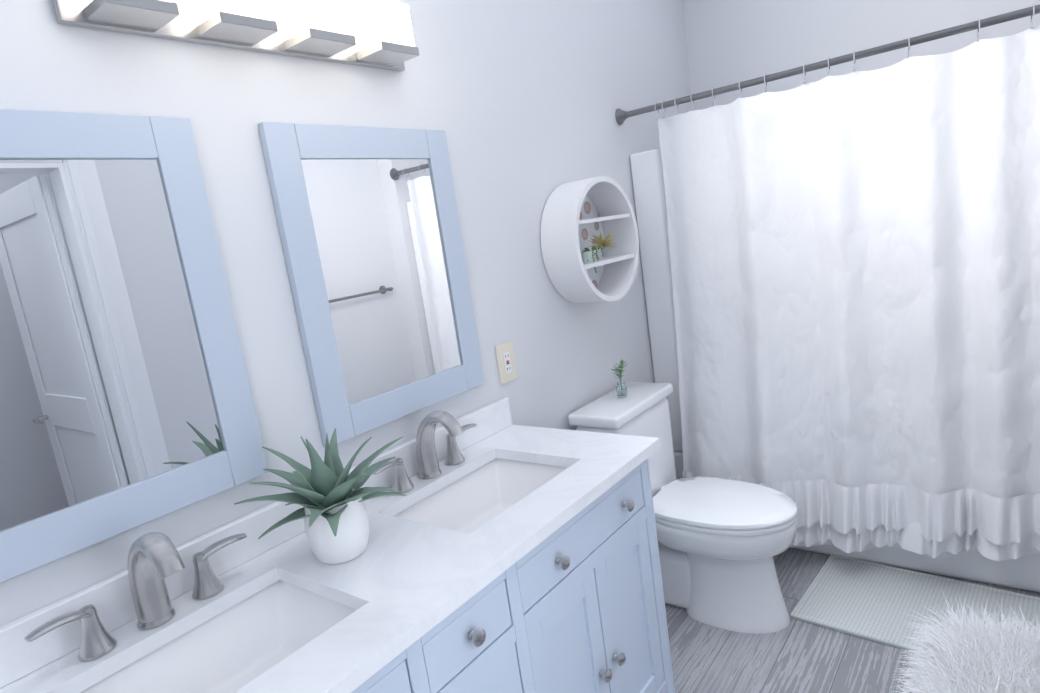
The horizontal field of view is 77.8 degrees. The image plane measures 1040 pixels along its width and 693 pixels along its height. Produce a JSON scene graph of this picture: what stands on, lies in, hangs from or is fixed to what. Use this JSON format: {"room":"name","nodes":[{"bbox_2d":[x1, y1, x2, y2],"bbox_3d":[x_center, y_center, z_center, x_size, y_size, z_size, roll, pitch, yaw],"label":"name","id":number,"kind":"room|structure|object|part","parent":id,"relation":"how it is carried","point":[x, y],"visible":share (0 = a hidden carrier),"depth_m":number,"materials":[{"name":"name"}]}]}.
{"room":"bathroom","nodes":[
{"label":"bathroom","id":0,"kind":"room"},
{"bbox_2d":[0,0,691,626],"bbox_3d":[-0.505,-0.078,1.678,0.100,2.740,5.075,0,13,38],"label":"wall","id":1,"kind":"structure","parent":0,"point":[518,102],"depth_m":1.95,"materials":[{"name":"white paint"}]},
{"bbox_2d":[0,109,268,582],"bbox_3d":[-0.817,-0.026,1.179,0.022,0.780,0.600,0,13,38],"label":"mirror","id":2,"kind":"object","parent":1,"relation":"attached to","point":[126,402],"visible":1,"depth_m":1.22,"materials":[{"name":"blue paint"}]},
{"bbox_3d":[-0.818,-0.026,1.180,0.011,0.624,0.444,0,13,38],"label":"glass","id":3,"kind":"part","parent":2,"relation":"part of","materials":[{"name":"white"}]},
{"bbox_2d":[52,0,418,71],"bbox_3d":[-0.550,-0.746,1.444,0.122,0.135,0.840,0,13,38],"label":"sconce","id":4,"kind":"object","parent":1,"relation":"attached to","point":[377,34],"visible":1,"depth_m":1.46,"materials":[{"name":"white glass"}]},
{"bbox_3d":[-0.735,-0.689,1.195,0.092,0.106,0.118,0,13,38],"label":"lamp shade","id":5,"kind":"part","parent":4,"relation":"part of","materials":[{"name":"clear glass"}]},
{"bbox_2d":[83,0,179,30],"bbox_3d":[-0.725,-0.626,1.206,0.102,0.022,0.128,0,13,38],"label":"shade","id":6,"kind":"object","parent":4,"relation":"on","point":[112,15],"depth_m":1.20,"materials":[{"name":"white glass"}]},
{"bbox_3d":[-0.608,-0.736,1.356,0.092,0.106,0.118,0,13,38],"label":"lamp shade","id":7,"kind":"part","parent":4,"relation":"part of","materials":[{"name":"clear glass"}]},
{"bbox_2d":[196,10,278,45],"bbox_3d":[-0.598,-0.673,1.366,0.102,0.022,0.128,0,13,38],"label":"shade","id":8,"kind":"object","parent":4,"relation":"on","point":[214,27],"depth_m":1.35,"materials":[{"name":"white glass"}]},
{"bbox_3d":[-0.482,-0.783,1.517,0.092,0.106,0.118,0,13,38],"label":"lamp shade","id":9,"kind":"part","parent":4,"relation":"part of","materials":[{"name":"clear glass"}]},
{"bbox_2d":[284,27,356,56],"bbox_3d":[-0.472,-0.720,1.527,0.102,0.022,0.128,0,13,38],"label":"shade","id":10,"kind":"object","parent":4,"relation":"on","point":[300,41],"depth_m":1.51,"materials":[{"name":"white glass"}]},
{"bbox_3d":[-0.355,-0.830,1.678,0.092,0.106,0.118,0,13,38],"label":"lamp shade","id":11,"kind":"part","parent":4,"relation":"part of","materials":[{"name":"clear glass"}]},
{"bbox_2d":[356,40,418,65],"bbox_3d":[-0.345,-0.766,1.688,0.102,0.022,0.128,0,13,38],"label":"shade","id":12,"kind":"object","parent":4,"relation":"on","point":[370,52],"depth_m":1.67,"materials":[{"name":"white glass"}]},
{"bbox_2d":[0,398,511,685],"bbox_3d":[-0.535,0.400,1.536,0.020,0.095,1.648,0,13,38],"label":"backsplash","id":13,"kind":"structure","parent":1,"relation":"attached to","point":[15,661],"depth_m":1.40,"materials":[{"name":"white stone"}]},
{"bbox_2d":[258,122,484,446],"bbox_3d":[-0.356,-0.197,1.765,0.022,0.780,0.600,0,13,38],"label":"mirror","id":14,"kind":"object","parent":1,"relation":"attached to","point":[370,230],"visible":0.92,"depth_m":1.71,"materials":[{"name":"blue paint"}]},
{"bbox_3d":[-0.357,-0.197,1.766,0.011,0.624,0.444,0,13,38],"label":"glass","id":15,"kind":"part","parent":14,"relation":"part of","materials":[{"name":"white"}]},
{"bbox_2d":[495,341,517,384],"bbox_3d":[-0.044,0.053,2.171,0.010,0.132,0.089,0,13,38],"label":"outlet","id":16,"kind":"object","parent":1,"relation":"attached to","point":[506,363],"visible":1,"depth_m":2.16,"materials":[{"name":"beige plastic"}]},
{"bbox_2d":[541,176,638,302],"bbox_3d":[0.277,-0.402,2.465,0.150,0.466,0.466,0,13,38],"label":"shelf","id":17,"kind":"object","parent":1,"relation":"attached to","point":[589,242],"visible":1,"depth_m":2.44,"materials":[{"name":"white wood"}]},
{"bbox_2d":[581,250,594,263],"bbox_3d":[0.256,-0.338,2.428,0.048,0.042,0.048,0,13,38],"label":"pot","id":18,"kind":"object","parent":17,"relation":"on","point":[587,256],"depth_m":2.41,"materials":[{"name":"white"}]},
{"bbox_2d":[615,3,1039,560],"bbox_3d":[1.100,-0.070,2.422,1.498,1.934,0.232,0,13,38],"label":"shower curtain","id":19,"kind":"object","parent":1,"relation":"attached to","point":[855,262],"visible":0.92,"depth_m":2.34,"materials":[{"name":"white fabric"}]},
{"bbox_3d":[1.017,-0.998,2.325,1.498,0.068,0.068,0,13,38],"label":"rod","id":20,"kind":"part","parent":19,"relation":"part of","materials":[{"name":"silver metal"}]},
{"bbox_2d":[665,548,1039,692],"bbox_3d":[0.921,1.298,0.957,3.220,0.100,5.075,0,13,38],"label":"floor","id":21,"kind":"structure","parent":0,"point":[797,656],"depth_m":2.17,"materials":[{"name":"grey wood"}]},
{"bbox_2d":[340,443,674,692],"bbox_3d":[-0.238,0.885,1.479,0.552,0.855,1.562,0,13,38],"label":"bathroom vanity","id":22,"kind":"object","parent":21,"relation":"on","point":[581,609],"depth_m":1.53,"materials":[{"name":"blue paint"}]},
{"bbox_2d":[0,425,659,692],"bbox_3d":[-0.315,0.460,1.380,0.558,0.030,1.648,0,13,38],"label":"countertop","id":23,"kind":"structure","parent":22,"relation":"on","point":[408,572],"depth_m":1.32,"materials":[{"name":"white stone"}]},
{"bbox_2d":[16,526,251,665],"bbox_3d":[-0.667,0.432,1.187,0.178,0.191,0.392,0,13,38],"label":"faucet","id":24,"kind":"object","parent":23,"relation":"on","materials":[{"name":"silver metal"}]},
{"bbox_2d":[60,570,363,692],"bbox_3d":[-0.526,0.614,1.129,0.374,0.148,0.524,0,13,38],"label":"sink","id":25,"kind":"object","parent":23,"relation":"in","point":[250,631],"depth_m":1.29,"materials":[{"name":"white ceramic"}]},
{"bbox_2d":[234,428,405,563],"bbox_3d":[-0.404,0.305,1.392,0.361,0.290,0.355,0,13,38],"label":"agave plant","id":26,"kind":"object","parent":23,"relation":"on","point":[330,494],"visible":1,"depth_m":1.34,"materials":[{"name":"green plant"}]},
{"bbox_2d":[368,410,479,493],"bbox_3d":[-0.221,0.267,1.754,0.178,0.191,0.392,0,13,38],"label":"faucet","id":27,"kind":"object","parent":23,"relation":"on","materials":[{"name":"silver metal"}]},
{"bbox_2d":[384,450,571,533],"bbox_3d":[-0.080,0.449,1.696,0.374,0.148,0.524,0,13,38],"label":"sink","id":28,"kind":"object","parent":23,"relation":"in","point":[501,480],"depth_m":1.86,"materials":[{"name":"white ceramic"}]},
{"bbox_3d":[-0.084,0.566,1.257,0.032,0.034,0.034,0,13,38],"label":"knob","id":29,"kind":"part","parent":22,"relation":"part of","materials":[{"name":"silver metal"}]},
{"bbox_3d":[0.099,0.498,1.490,0.032,0.034,0.034,0,13,38],"label":"knob","id":30,"kind":"part","parent":22,"relation":"part of","materials":[{"name":"silver metal"}]},
{"bbox_3d":[0.218,0.835,1.638,0.032,0.034,0.034,0,13,38],"label":"knob","id":31,"kind":"part","parent":22,"relation":"part of","materials":[{"name":"silver metal"}]},
{"bbox_3d":[0.260,0.819,1.691,0.032,0.034,0.034,0,13,38],"label":"knob","id":32,"kind":"part","parent":22,"relation":"part of","materials":[{"name":"silver metal"}]},
{"bbox_3d":[0.291,0.427,1.734,0.032,0.034,0.034,0,13,38],"label":"knob","id":33,"kind":"part","parent":22,"relation":"part of","materials":[{"name":"silver metal"}]},
{"bbox_2d":[568,382,797,633],"bbox_3d":[0.665,0.601,2.447,0.735,0.820,0.476,0,13,38],"label":"toilet","id":34,"kind":"object","parent":21,"relation":"on","point":[722,543],"visible":0.73,"depth_m":2.34,"materials":[{"name":"white ceramic"}]},
{"bbox_2d":[611,359,627,397],"bbox_3d":[0.401,0.126,2.546,0.053,0.145,0.107,0,13,38],"label":"vase","id":35,"kind":"object","parent":34,"relation":"on","point":[621,388],"visible":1,"depth_m":2.54,"materials":[{"name":"clear glass"}]},
{"bbox_3d":[0.749,0.597,2.379,0.510,0.021,0.380,0,13,38],"label":"seat","id":36,"kind":"part","parent":34,"relation":"part of","materials":[{"name":"white plastic"}]},
{"bbox_3d":[0.747,0.573,2.374,0.516,0.023,0.386,0,13,38],"label":"lid","id":37,"kind":"part","parent":34,"relation":"part of","materials":[{"name":"white plastic"}]},
{"bbox_2d":[630,149,1039,592],"bbox_3d":[1.426,-0.070,2.835,1.494,1.780,0.772,0,13,38],"label":"bathtub","id":38,"kind":"object","parent":21,"relation":"on","point":[1022,573],"visible":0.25,"depth_m":2.84,"materials":[{"name":"white ceramic"}]},
{"bbox_2d":[790,554,1039,650],"bbox_3d":[1.422,0.933,2.281,0.740,0.014,0.490,1,13,42],"label":"bath mat","id":39,"kind":"object","parent":21,"relation":"on","point":[873,601],"visible":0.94,"depth_m":2.33,"materials":[{"name":"white fabric"}]},
{"bbox_2d":[889,593,1039,692],"bbox_3d":[0.988,0.903,1.262,0.484,0.546,0.801,0,13,38],"label":"stool","id":40,"kind":"object","parent":21,"relation":"on","point":[971,655],"visible":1,"depth_m":1.40,"materials":[{"name":"white"}]},
{"bbox_2d":[683,0,1039,109],"bbox_3d":[1.622,-0.636,3.089,1.500,2.740,0.100,0,13,38],"label":"wall","id":41,"kind":"structure","parent":0,"point":[729,42],"depth_m":3.01,"materials":[{"name":"white paint"}]}
]}

